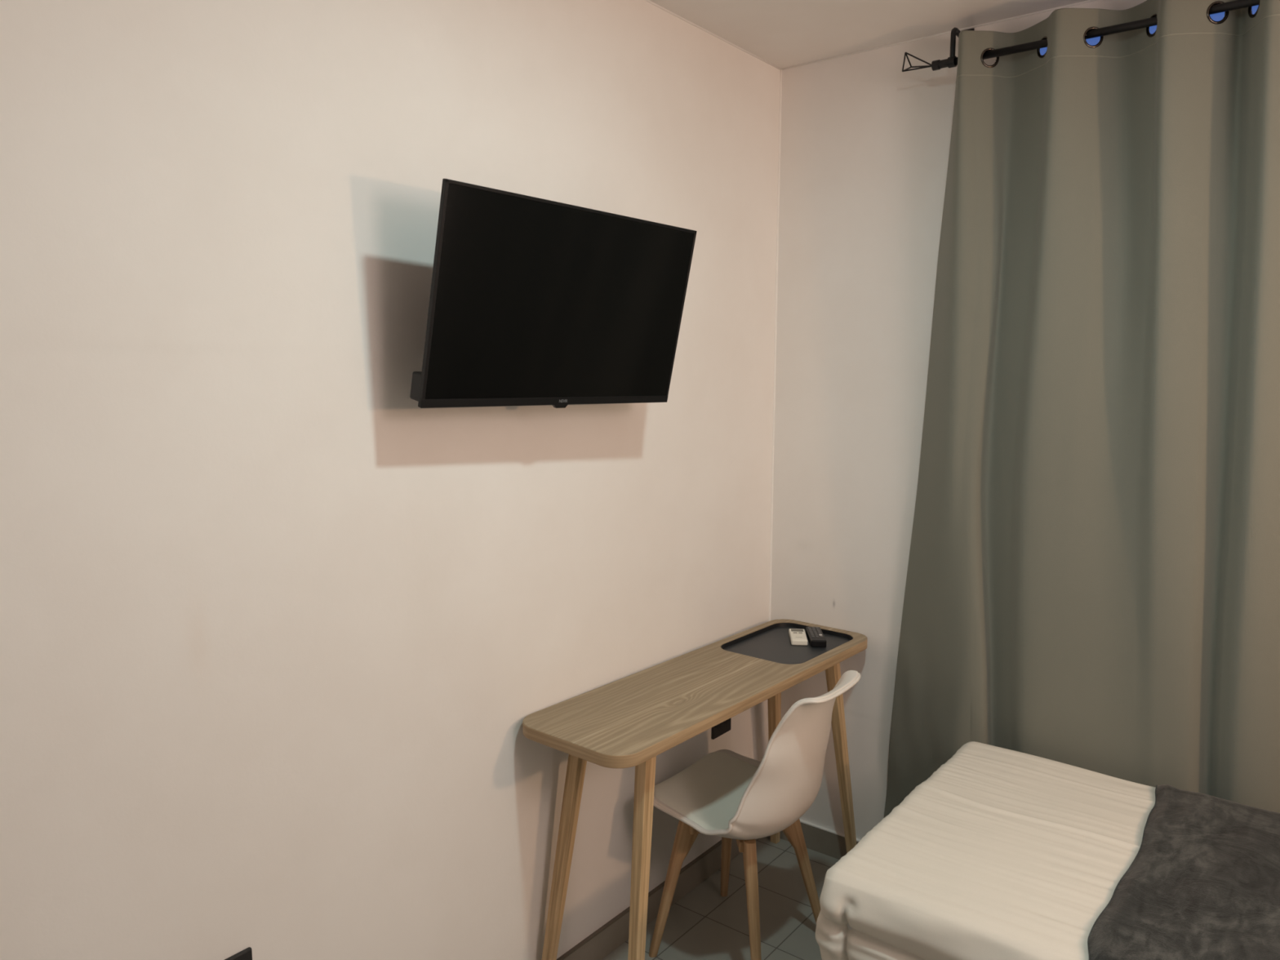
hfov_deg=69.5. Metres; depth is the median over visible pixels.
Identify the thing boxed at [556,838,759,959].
baseboard
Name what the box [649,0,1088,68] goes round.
ceiling
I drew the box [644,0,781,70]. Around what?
trim
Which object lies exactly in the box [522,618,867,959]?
desk
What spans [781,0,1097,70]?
trim
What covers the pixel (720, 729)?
wall socket
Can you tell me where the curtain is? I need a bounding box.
[884,0,1279,817]
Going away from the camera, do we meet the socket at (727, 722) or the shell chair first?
the shell chair
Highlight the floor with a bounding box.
[601,835,839,959]
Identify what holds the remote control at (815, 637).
on the desk
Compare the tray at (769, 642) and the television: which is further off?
the tray at (769, 642)
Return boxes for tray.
[720,622,853,662]
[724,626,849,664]
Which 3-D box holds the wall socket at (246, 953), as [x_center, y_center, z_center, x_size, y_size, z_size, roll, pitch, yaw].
[-0.736,0.902,1.643,0.011,0.100,0.100,6,9,38]
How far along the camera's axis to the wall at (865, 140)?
2.84 m
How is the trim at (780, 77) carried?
attached to the wall at (281, 628)
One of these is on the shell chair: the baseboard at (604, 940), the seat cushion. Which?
the seat cushion
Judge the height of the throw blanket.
0.351 m
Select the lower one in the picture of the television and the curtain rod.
the television
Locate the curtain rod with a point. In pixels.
(952, 61)
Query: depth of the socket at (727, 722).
2.92 m
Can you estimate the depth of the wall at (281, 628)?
1.73 m
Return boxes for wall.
[0,0,780,959]
[770,0,1146,839]
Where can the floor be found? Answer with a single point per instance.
(704, 924)
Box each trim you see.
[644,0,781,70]
[766,69,782,746]
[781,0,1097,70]
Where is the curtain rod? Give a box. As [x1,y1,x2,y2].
[902,0,1259,71]
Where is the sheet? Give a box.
[815,741,1155,959]
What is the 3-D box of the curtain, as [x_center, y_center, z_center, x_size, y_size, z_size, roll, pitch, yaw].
[1.396,0.087,2.186,1.714,2.433,0.139,6,9,38]
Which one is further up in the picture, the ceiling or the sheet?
the ceiling
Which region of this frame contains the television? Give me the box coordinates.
[409,178,697,408]
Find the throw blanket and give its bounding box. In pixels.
[1087,784,1279,959]
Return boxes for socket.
[224,946,252,959]
[711,718,730,739]
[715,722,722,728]
[724,718,730,724]
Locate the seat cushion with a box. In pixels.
[653,751,758,830]
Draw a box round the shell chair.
[648,670,861,959]
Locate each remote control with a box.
[788,628,808,645]
[805,626,826,647]
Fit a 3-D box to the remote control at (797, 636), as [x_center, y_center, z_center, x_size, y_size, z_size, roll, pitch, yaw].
[0.491,0.487,2.870,0.050,0.018,0.128,1,7,5]
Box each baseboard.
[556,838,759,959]
[779,818,860,859]
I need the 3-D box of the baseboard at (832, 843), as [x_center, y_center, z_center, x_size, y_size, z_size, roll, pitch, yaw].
[1.556,1.284,2.313,2.840,0.086,0.012,6,9,38]

